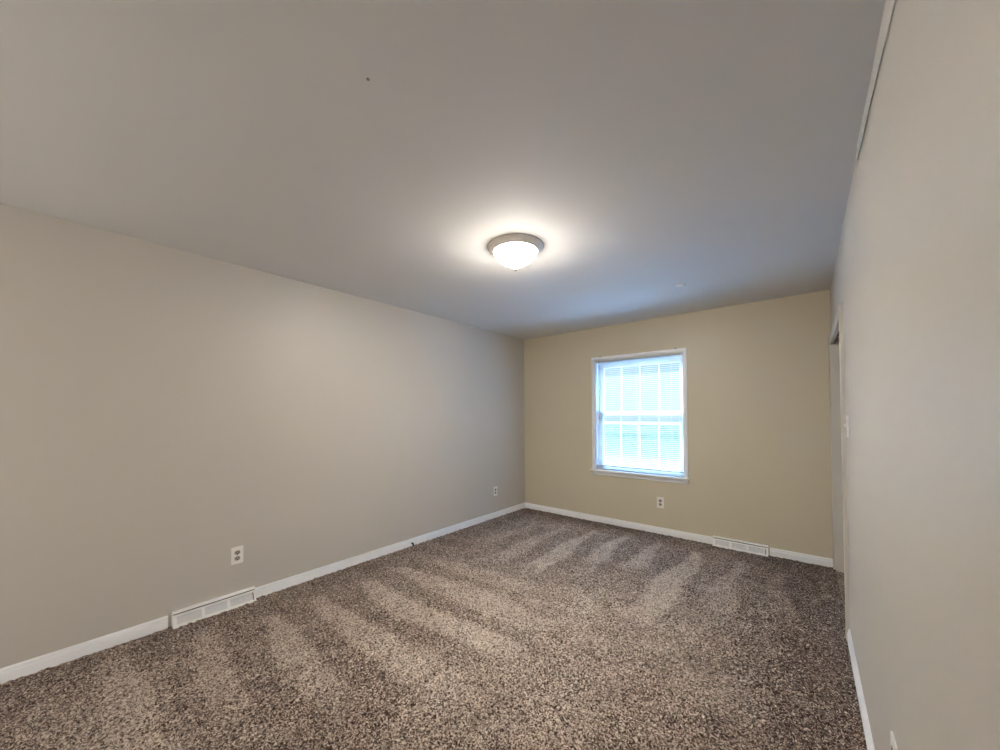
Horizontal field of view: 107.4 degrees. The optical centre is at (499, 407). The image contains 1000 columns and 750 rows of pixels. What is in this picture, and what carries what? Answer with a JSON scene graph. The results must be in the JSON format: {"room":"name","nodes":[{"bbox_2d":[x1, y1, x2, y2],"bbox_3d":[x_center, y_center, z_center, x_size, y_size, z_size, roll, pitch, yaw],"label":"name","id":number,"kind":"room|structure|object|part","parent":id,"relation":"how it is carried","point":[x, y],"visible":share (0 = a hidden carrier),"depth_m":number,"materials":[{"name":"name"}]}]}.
{"room":"empty bedroom","nodes":[
{"label":"empty bedroom","id":0,"kind":"room"},
{"bbox_2d":[0,203,524,668],"bbox_3d":[-2.007,0.226,2.608,0.140,2.560,7.243,-1,-1,40],"label":"wall","id":1,"kind":"structure","parent":0,"point":[165,411],"depth_m":2.48,"materials":[{"name":"beige paint"}]},
{"bbox_2d":[171,586,256,629],"bbox_3d":[-1.935,1.358,2.513,0.058,0.092,0.459,-1,-1,40],"label":"air vent","id":2,"kind":"object","parent":1,"relation":"in","point":[215,606],"visible":1,"depth_m":2.49,"materials":[{"name":"white metal"}]},
{"bbox_2d":[177,609,201,624],"bbox_3d":[-2.023,1.363,2.397,0.024,0.044,0.124,-1,-1,40],"label":"grille","id":3,"kind":"object","parent":2,"relation":"attached to","point":[183,618],"depth_m":2.39,"materials":[{"name":"white metal"}]},
{"bbox_2d":[205,601,227,614],"bbox_3d":[-1.933,1.365,2.506,0.024,0.044,0.124,-1,-1,40],"label":"grille","id":4,"kind":"object","parent":2,"relation":"attached to","point":[214,608],"depth_m":2.50,"materials":[{"name":"white metal"}]},
{"bbox_2d":[230,593,252,606],"bbox_3d":[-1.839,1.367,2.619,0.024,0.044,0.134,-1,-1,40],"label":"grille","id":5,"kind":"object","parent":2,"relation":"attached to","point":[238,600],"depth_m":2.61,"materials":[{"name":"white metal"}]},
{"bbox_2d":[231,546,242,564],"bbox_3d":[-1.877,1.057,2.629,0.008,0.120,0.074,-1,-1,40],"label":"wall outlet","id":6,"kind":"object","parent":1,"relation":"attached to","point":[236,552],"visible":1,"depth_m":2.62,"materials":[{"name":"white plastic"}]},
{"bbox_2d":[0,502,524,683],"bbox_3d":[-1.943,1.366,2.537,0.013,0.076,7.243,-1,-1,40],"label":"baseboard","id":7,"kind":"structure","parent":1,"relation":"attached to","point":[34,665],"depth_m":2.31,"materials":[{"name":"white paint"}]},
{"bbox_2d":[493,486,496,495],"bbox_3d":[-0.054,1.095,4.816,0.008,0.120,0.074,-1,-1,40],"label":"wall outlet","id":8,"kind":"object","parent":1,"relation":"attached to","point":[495,487],"visible":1,"depth_m":4.81,"materials":[{"name":"white plastic"}]},
{"bbox_2d":[0,508,866,749],"bbox_3d":[-0.047,1.389,2.225,3.332,0.011,5.299,-1,-1,40],"label":"floor","id":9,"kind":"structure","parent":0,"point":[524,628],"depth_m":2.00,"materials":[{"name":"carpet"}]},
{"bbox_2d":[0,0,884,339],"bbox_3d":[-0.636,-1.120,1.578,3.606,0.120,7.383,-1,-1,40],"label":"ceiling","id":10,"kind":"structure","parent":0,"point":[649,148],"depth_m":1.45,"materials":[{"name":"paint"}]},
{"bbox_2d":[488,234,542,270],"bbox_3d":[0.104,-0.968,2.392,0.360,0.158,0.360,-1,-1,40],"label":"ceiling lamp","id":11,"kind":"object","parent":10,"relation":"attached to","point":[515,251],"visible":1,"depth_m":2.30,"materials":[{"name":"white glass"}]},
{"bbox_3d":[0.104,-0.969,2.392,0.287,0.097,0.287,-1,-1,40],"label":"lamp shade","id":12,"kind":"part","parent":11,"relation":"part of","materials":[{"name":"white glass"}]},
{"bbox_2d":[524,290,832,558],"bbox_3d":[1.687,0.243,4.335,3.606,2.560,0.140,-1,-1,40],"label":"wall","id":13,"kind":"structure","parent":0,"point":[758,400],"depth_m":3.75,"materials":[{"name":"paint"}]},
{"bbox_2d":[590,348,689,483],"bbox_3d":[1.631,0.097,4.348,1.132,1.474,0.195,-1,-1,40],"label":"window","id":14,"kind":"structure","parent":13,"relation":"in","point":[661,476],"depth_m":4.34,"materials":[{"name":"white paint"}]},
{"bbox_2d":[596,353,683,472],"bbox_3d":[1.614,0.063,4.328,1.008,1.317,0.041,-1,-1,40],"label":"window blind","id":15,"kind":"object","parent":14,"relation":"attached to","point":[672,354],"visible":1,"depth_m":4.32,"materials":[{"name":"white plastic"}]},
{"bbox_3d":[1.271,0.035,4.602,0.010,1.190,0.007,-1,-1,40],"label":"lift cord","id":16,"kind":"part","parent":15,"relation":"part of","materials":[{"name":"white fabric"}]},
{"bbox_3d":[1.621,0.712,4.320,1.008,0.018,0.024,-1,-1,40],"label":"rail","id":17,"kind":"part","parent":15,"relation":"part of","materials":[{"name":"white plastic"}]},
{"bbox_3d":[1.913,0.068,4.087,0.002,1.260,0.027,-1,-1,40],"label":"ladder cord","id":18,"kind":"part","parent":15,"relation":"part of","materials":[{"name":"white fabric"}]},
{"bbox_3d":[1.673,-0.253,4.405,1.016,0.685,0.030,-1,-1,40],"label":"sash","id":19,"kind":"part","parent":14,"relation":"part of","materials":[{"name":"white plastic"}]},
{"bbox_3d":[1.655,0.400,4.369,1.016,0.696,0.030,-1,-1,40],"label":"sash","id":20,"kind":"part","parent":14,"relation":"part of","materials":[{"name":"white plastic"}]},
{"bbox_3d":[1.689,0.077,4.417,1.016,1.344,0.012,-1,-1,40],"label":"storm frame","id":21,"kind":"part","parent":14,"relation":"part of","materials":[{"name":"white plastic"}]},
{"bbox_2d":[657,497,663,507],"bbox_3d":[1.807,1.066,4.126,0.074,0.120,0.008,-1,-1,40],"label":"wall outlet","id":22,"kind":"object","parent":13,"relation":"attached to","point":[660,500],"visible":1,"depth_m":4.12,"materials":[{"name":"white plastic"}]},
{"bbox_2d":[525,502,832,566],"bbox_3d":[1.643,1.384,4.255,3.325,0.076,0.013,-1,-1,40],"label":"baseboard","id":23,"kind":"structure","parent":13,"relation":"attached to","point":[806,558],"depth_m":4.07,"materials":[{"name":"white paint"}]},
{"bbox_2d":[712,535,767,556],"bbox_3d":[2.366,1.361,3.623,0.459,0.092,0.058,-1,-1,40],"label":"air vent","id":24,"kind":"object","parent":13,"relation":"in","point":[727,543],"visible":1,"depth_m":3.61,"materials":[{"name":"white metal"}]},
{"bbox_2d":[715,540,728,546],"bbox_3d":[2.250,1.371,3.712,0.124,0.044,0.024,-1,-1,40],"label":"grille","id":25,"kind":"object","parent":24,"relation":"attached to","point":[719,543],"depth_m":3.71,"materials":[{"name":"white metal"}]},
{"bbox_2d":[731,543,745,549],"bbox_3d":[2.359,1.369,3.621,0.124,0.044,0.024,-1,-1,40],"label":"grille","id":26,"kind":"object","parent":24,"relation":"attached to","point":[735,546],"depth_m":3.62,"materials":[{"name":"white metal"}]},
{"bbox_2d":[748,546,764,553],"bbox_3d":[2.472,1.366,3.527,0.134,0.044,0.024,-1,-1,40],"label":"grille","id":27,"kind":"object","parent":24,"relation":"attached to","point":[751,549],"depth_m":3.53,"materials":[{"name":"white metal"}]},
{"bbox_2d":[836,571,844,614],"bbox_3d":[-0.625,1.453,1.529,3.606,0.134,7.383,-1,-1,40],"label":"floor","id":28,"kind":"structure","parent":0,"point":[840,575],"depth_m":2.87,"materials":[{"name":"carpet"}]},
{"bbox_2d":[830,0,999,749],"bbox_3d":[0.646,0.173,0.398,0.115,2.560,7.243,-1,-1,40],"label":"wall","id":29,"kind":"structure","parent":0,"point":[916,276],"depth_m":0.71,"materials":[{"name":"beige paint"}]},
{"bbox_2d":[828,303,849,640],"bbox_3d":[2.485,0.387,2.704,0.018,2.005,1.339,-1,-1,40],"label":"trim","id":30,"kind":"structure","parent":29,"relation":"attached to","point":[838,320],"depth_m":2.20,"materials":[{"name":"white paint"}]},
{"bbox_2d":[844,416,848,437],"bbox_3d":[1.925,0.104,2.039,0.020,0.120,0.074,-1,-1,40],"label":"light switch","id":31,"kind":"object","parent":29,"relation":"attached to","point":[847,417],"visible":1,"depth_m":2.01,"materials":[{"name":"white plastic"}]},
{"bbox_3d":[1.930,0.104,2.035,0.006,0.120,0.074,-1,-1,40],"label":"plate","id":32,"kind":"part","parent":31,"relation":"part of","materials":[{"name":"white plastic"}]},
{"bbox_2d":[847,629,874,749],"bbox_3d":[0.796,1.319,0.650,0.013,0.076,3.950,-1,-1,40],"label":"baseboard","id":33,"kind":"structure","parent":29,"relation":"attached to","point":[866,726],"depth_m":1.68,"materials":[{"name":"white paint"}]},
{"bbox_2d":[857,0,896,159],"bbox_3d":[1.039,-1.019,0.992,0.004,0.116,1.330,-1,-1,40],"label":"trim","id":34,"kind":"structure","parent":29,"relation":"attached to","point":[889,7],"depth_m":1.08,"materials":[{"name":"white paint"}]},
{"bbox_2d":[890,731,897,749],"bbox_3d":[1.122,1.003,1.045,0.008,0.120,0.074,-1,-1,40],"label":"wall outlet","id":35,"kind":"object","parent":29,"relation":"attached to","point":[893,744],"visible":1,"depth_m":1.05,"materials":[{"name":"white plastic"}]},
{"label":"outside","id":36,"kind":"structure","parent":0,"visible":0},
{"bbox_2d":[604,425,679,460],"bbox_3d":[20.651,2.384,24.739,60.000,0.200,55.497,-1,-1,40],"label":"ground","id":37,"kind":"structure","parent":36,"point":[649,432],"depth_m":25.40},
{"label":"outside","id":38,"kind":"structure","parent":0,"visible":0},
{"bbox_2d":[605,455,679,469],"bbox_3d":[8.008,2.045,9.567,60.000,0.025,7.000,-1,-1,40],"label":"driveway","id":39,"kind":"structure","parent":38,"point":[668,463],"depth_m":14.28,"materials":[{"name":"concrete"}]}
]}

